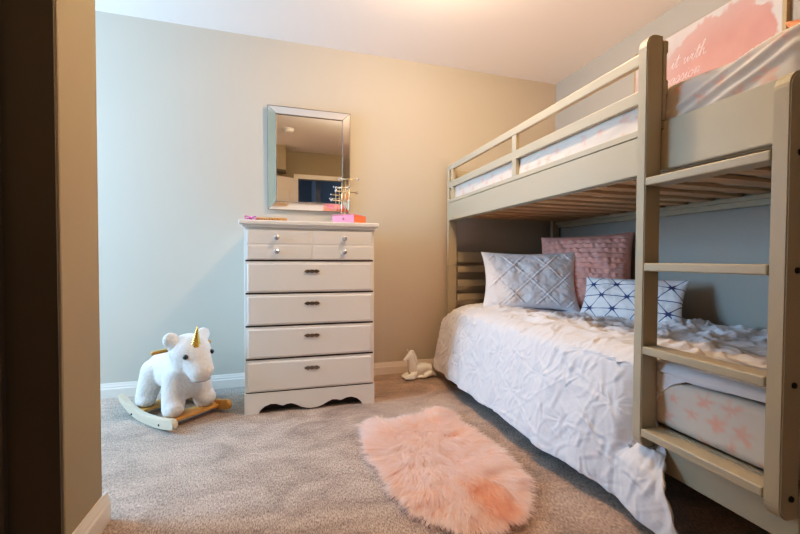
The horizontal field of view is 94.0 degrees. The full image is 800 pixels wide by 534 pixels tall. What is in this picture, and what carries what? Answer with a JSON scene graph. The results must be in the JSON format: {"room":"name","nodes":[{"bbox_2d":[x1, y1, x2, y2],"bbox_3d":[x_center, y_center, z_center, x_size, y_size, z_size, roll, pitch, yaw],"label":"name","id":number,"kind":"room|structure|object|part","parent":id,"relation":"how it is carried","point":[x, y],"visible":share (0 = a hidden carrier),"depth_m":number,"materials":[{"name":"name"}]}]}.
{"room":"bedroom","nodes":[
{"label":"bedroom","id":0,"kind":"room"},
{"bbox_2d":[55,0,101,533],"bbox_3d":[-2.019,-0.349,0.822,2.190,2.446,0.220,0,1,-16],"label":"wall","id":1,"kind":"structure","parent":0,"point":[75,23],"depth_m":1.12,"materials":[{"name":"beige paint"}]},
{"bbox_2d":[0,98,8,533],"bbox_3d":[-1.415,-0.348,0.863,0.772,2.446,0.018,0,1,-16],"label":"trim","id":2,"kind":"structure","parent":1,"relation":"attached to","point":[4,514],"depth_m":0.98,"materials":[{"name":"brown wood"}]},
{"bbox_2d":[0,0,63,533],"bbox_3d":[-1.412,-0.348,0.879,0.987,2.446,0.012,0,1,-16],"label":"trim","id":3,"kind":"structure","parent":1,"relation":"attached to","point":[28,92],"depth_m":1.00,"materials":[{"name":"brown wood"}]},
{"bbox_2d":[72,491,110,533],"bbox_3d":[-0.968,0.821,1.166,0.016,0.100,0.236,0,1,-16],"label":"baseboard","id":4,"kind":"structure","parent":1,"relation":"attached to","point":[98,517],"depth_m":1.20,"materials":[{"name":"white wood"}]},
{"bbox_2d":[95,11,555,383],"bbox_3d":[-1.019,-0.386,2.678,5.154,2.446,0.100,0,1,-16],"label":"wall","id":5,"kind":"structure","parent":0,"point":[182,109],"depth_m":2.60,"materials":[{"name":"paint"}]},
{"bbox_2d":[100,358,435,398],"bbox_3d":[-1.007,0.792,2.648,4.954,0.092,0.016,0,1,-16],"label":"baseboard","id":6,"kind":"structure","parent":5,"relation":"attached to","point":[108,390],"depth_m":2.59,"materials":[{"name":"white wood"}]},
{"bbox_2d":[267,104,349,212],"bbox_3d":[-0.649,-0.768,2.692,0.581,0.727,0.035,0,2,-16],"label":"wall mirror","id":7,"kind":"object","parent":5,"relation":"attached to","point":[308,150],"visible":0.91,"depth_m":2.68,"materials":[{"name":"white mirror"}]},
{"bbox_3d":[-0.650,-0.768,2.695,0.464,0.610,0.018,0,2,-16],"label":"mirror pane","id":8,"kind":"part","parent":7,"relation":"part of","materials":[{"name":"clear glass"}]},
{"bbox_2d":[95,0,683,84],"bbox_3d":[-0.252,-1.599,0.053,5.154,0.100,5.514,0,1,-16],"label":"ceiling","id":9,"kind":"structure","parent":0,"point":[545,41],"depth_m":2.46,"materials":[{"name":"white paint"}]},
{"bbox_2d":[101,370,770,533],"bbox_3d":[-0.262,0.947,0.109,5.154,0.100,5.514,0,1,-16],"label":"floor","id":10,"kind":"structure","parent":0,"point":[291,470],"depth_m":1.53,"materials":[{"name":"carpet"}]},
{"bbox_2d":[118,326,231,430],"bbox_3d":[-1.290,0.581,2.151,0.593,0.530,0.344,1,1,30],"label":"rocking unicorn","id":11,"kind":"object","parent":10,"relation":"on","point":[183,370],"visible":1,"depth_m":2.03,"materials":[{"name":"white fabric"}]},
{"bbox_3d":[-1.231,0.454,2.115,0.022,0.022,0.330,1,1,30],"label":"handle","id":12,"kind":"part","parent":11,"relation":"part of","materials":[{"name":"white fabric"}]},
{"bbox_2d":[238,219,378,414],"bbox_3d":[-0.586,0.285,2.456,0.806,1.118,0.541,0,1,-15],"label":"dresser","id":13,"kind":"object","parent":10,"relation":"on","point":[309,285],"visible":1,"depth_m":2.22,"materials":[{"name":"white paint"}]},
{"bbox_2d":[244,215,256,219],"bbox_3d":[-0.858,-0.283,2.144,0.066,0.023,0.050,0,1,-16],"label":"ribbon bow","id":14,"kind":"object","parent":13,"relation":"on","point":[250,217],"visible":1,"depth_m":2.14,"materials":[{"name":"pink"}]},
{"bbox_2d":[256,217,287,220],"bbox_3d":[-0.751,-0.280,2.186,0.179,0.019,0.075,0,1,-16],"label":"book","id":15,"kind":"object","parent":13,"relation":"on","point":[258,218],"visible":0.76,"depth_m":2.15,"materials":[{"name":"brown"}]},
{"bbox_3d":[-0.526,-0.130,2.228,0.736,0.177,0.033,0,1,-15],"label":"drawer","id":16,"kind":"part","parent":13,"relation":"part of","materials":[{"name":"white paint"}]},
{"bbox_3d":[-0.526,0.058,2.232,0.736,0.181,0.034,0,1,-15],"label":"drawer","id":17,"kind":"part","parent":13,"relation":"part of","materials":[{"name":"white paint"}]},
{"bbox_3d":[-0.527,0.247,2.236,0.736,0.181,0.034,0,1,-15],"label":"drawer","id":18,"kind":"part","parent":13,"relation":"part of","materials":[{"name":"white paint"}]},
{"bbox_3d":[-0.528,0.438,2.240,0.736,0.183,0.034,0,1,-15],"label":"drawer","id":19,"kind":"part","parent":13,"relation":"part of","materials":[{"name":"white paint"}]},
{"bbox_3d":[-0.529,0.632,2.244,0.736,0.186,0.034,0,1,-15],"label":"drawer","id":20,"kind":"part","parent":13,"relation":"part of","materials":[{"name":"white paint"}]},
{"bbox_3d":[-0.522,0.215,2.216,0.092,0.022,0.007,0,1,-15],"label":"pull plate","id":21,"kind":"part","parent":13,"relation":"part of","materials":[{"name":"grey metal"}]},
{"bbox_3d":[-0.521,0.025,2.212,0.092,0.022,0.007,0,1,-15],"label":"pull plate","id":22,"kind":"part","parent":13,"relation":"part of","materials":[{"name":"grey metal"}]},
{"bbox_3d":[-0.523,0.406,2.220,0.092,0.022,0.007,0,1,-15],"label":"pull plate","id":23,"kind":"part","parent":13,"relation":"part of","materials":[{"name":"grey metal"}]},
{"bbox_3d":[-0.523,0.599,2.224,0.092,0.022,0.007,0,1,-15],"label":"pull plate","id":24,"kind":"part","parent":13,"relation":"part of","materials":[{"name":"grey metal"}]},
{"bbox_2d":[330,178,358,214],"bbox_3d":[-0.384,-0.448,2.587,0.200,0.342,0.060,0,1,-16],"label":"stand","id":25,"kind":"object","parent":13,"relation":"on","point":[357,179],"visible":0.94,"depth_m":2.58,"materials":[{"name":"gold metal"}]},
{"bbox_2d":[332,214,365,222],"bbox_3d":[-0.334,-0.304,2.440,0.167,0.062,0.162,1,1,24],"label":"box","id":26,"kind":"object","parent":13,"relation":"on","point":[349,218],"visible":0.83,"depth_m":2.38,"materials":[{"name":"pink cardboard"}]},
{"bbox_3d":[-0.362,-0.301,2.377,0.161,0.054,0.004,1,1,24],"label":"drawer","id":27,"kind":"part","parent":26,"relation":"part of","materials":[{"name":"pink cardboard"}]},
{"bbox_2d":[401,350,436,379],"bbox_3d":[0.149,0.726,2.832,0.287,0.224,0.117,0,1,-26],"label":"figurine","id":28,"kind":"object","parent":10,"relation":"on","point":[416,370],"visible":1,"depth_m":2.80,"materials":[{"name":"white ceramic"}]},
{"bbox_2d":[353,406,538,533],"bbox_3d":[0.168,0.836,1.673,0.681,0.053,1.037,0,1,-21],"label":"rug","id":29,"kind":"object","parent":10,"relation":"on","point":[447,473],"visible":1,"depth_m":1.52,"materials":[{"name":"pink fur"}]},
{"bbox_2d":[446,35,799,533],"bbox_3d":[1.149,0.035,2.064,1.113,1.648,2.202,0,1,-16],"label":"bunk bed","id":30,"kind":"object","parent":10,"relation":"on","point":[740,129],"visible":0.73,"depth_m":1.23,"materials":[{"name":"beige paint"}]},
{"bbox_3d":[0.412,0.017,2.977,0.072,1.638,0.035,0,1,-16],"label":"post","id":31,"kind":"part","parent":30,"relation":"part of","materials":[{"name":"beige paint"}]},
{"bbox_3d":[0.880,-0.715,3.098,0.897,0.100,0.027,0,1,-16],"label":"rail","id":32,"kind":"part","parent":30,"relation":"part of","materials":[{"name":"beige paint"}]},
{"bbox_3d":[1.343,0.015,3.250,0.072,1.638,0.035,0,1,-16],"label":"post","id":33,"kind":"part","parent":30,"relation":"part of","materials":[{"name":"beige paint"}]},
{"bbox_3d":[0.643,-0.496,2.098,0.024,0.026,1.758,0,1,-16],"label":"guard rail","id":34,"kind":"part","parent":30,"relation":"part of","materials":[{"name":"beige paint"}]},
{"bbox_3d":[0.645,-0.625,2.095,0.022,0.048,1.758,0,1,-16],"label":"guard rail","id":35,"kind":"part","parent":30,"relation":"part of","materials":[{"name":"beige paint"}]},
{"bbox_3d":[0.644,-0.757,2.092,0.024,0.044,1.758,0,1,-16],"label":"guard rail","id":36,"kind":"part","parent":30,"relation":"part of","materials":[{"name":"beige paint"}]},
{"bbox_3d":[0.696,-0.422,1.921,0.024,0.162,2.130,0,1,-16],"label":"rail","id":37,"kind":"part","parent":30,"relation":"part of","materials":[{"name":"beige paint"}]},
{"bbox_2d":[452,309,799,479],"bbox_3d":[1.167,0.437,2.072,1.009,0.191,2.100,0,1,-16],"label":"mattress","id":38,"kind":"object","parent":30,"relation":"on","point":[734,425],"visible":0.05,"depth_m":1.10,"materials":[{"name":"white fabric"}]},
{"bbox_2d":[433,303,766,533],"bbox_3d":[1.075,0.545,2.028,1.189,0.575,2.056,0,1,-16],"label":"duvet","id":39,"kind":"object","parent":38,"relation":"on","point":[563,379],"visible":0.8,"depth_m":1.57,"materials":[{"name":"white fabric"}]},
{"bbox_2d":[481,252,579,310],"bbox_3d":[0.892,0.096,2.574,0.652,0.406,0.184,0,1,7],"label":"sham pillow","id":40,"kind":"object","parent":39,"relation":"on","point":[542,281],"visible":0.94,"depth_m":2.52,"materials":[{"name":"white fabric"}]},
{"bbox_2d":[541,232,633,307],"bbox_3d":[1.272,0.034,2.588,0.620,0.546,0.276,1,2,35],"label":"throw pillow","id":41,"kind":"object","parent":39,"relation":"on","point":[602,256],"visible":0.49,"depth_m":2.50,"materials":[{"name":"pink fabric"}]},
{"bbox_2d":[580,277,688,322],"bbox_3d":[1.348,0.199,2.194,0.182,0.256,0.540,-1,2,-43],"label":"lumbar pillow","id":42,"kind":"object","parent":39,"relation":"on","point":[603,296],"visible":0.64,"depth_m":2.17,"materials":[{"name":"fabric"}]},
{"bbox_2d":[455,23,799,197],"bbox_3d":[1.181,-0.514,2.054,1.006,0.283,2.107,0,1,-16],"label":"mattress","id":43,"kind":"object","parent":30,"relation":"on","point":[777,56],"visible":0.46,"depth_m":1.18,"materials":[{"name":"white fabric"}]},
{"bbox_2d":[785,19,799,27],"bbox_3d":[1.578,-0.738,1.222,0.500,0.207,0.243,0,1,-16],"label":"bed pillow","id":44,"kind":"object","parent":43,"relation":"on","point":[789,24],"visible":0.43,"depth_m":1.25,"materials":[{"name":"orange fabric"}]},
{"bbox_3d":[0.839,-0.080,1.267,0.068,1.386,0.034,0,1,-16],"label":"ladder post","id":45,"kind":"part","parent":30,"relation":"part of","materials":[{"name":"beige paint"}]},
{"bbox_3d":[1.673,-0.396,2.208,0.024,0.168,2.130,0,1,-16],"label":"rail","id":46,"kind":"part","parent":30,"relation":"part of","materials":[{"name":"beige paint"}]},
{"bbox_3d":[0.693,0.600,1.943,0.021,0.146,2.130,0,1,-16],"label":"rail","id":47,"kind":"part","parent":30,"relation":"part of","materials":[{"name":"beige paint"}]},
{"bbox_3d":[0.943,0.075,0.913,0.068,1.089,0.035,0,1,-16],"label":"ladder post","id":48,"kind":"part","parent":30,"relation":"part of","materials":[{"name":"beige paint"}]},
{"bbox_2d":[555,0,799,330],"bbox_3d":[1.893,-0.353,1.727,0.100,2.446,3.364,0,1,-16],"label":"wall","id":49,"kind":"structure","parent":0,"point":[738,235],"depth_m":2.16,"materials":[{"name":"grey paint"}]},
{"bbox_2d":[633,0,790,93],"bbox_3d":[1.702,-1.101,2.137,0.030,0.634,0.812,0,1,-16],"label":"framed print","id":50,"kind":"object","parent":49,"relation":"attached to","point":[719,38],"visible":0.36,"depth_m":2.00,"materials":[{"name":"pink paper"}]}
]}

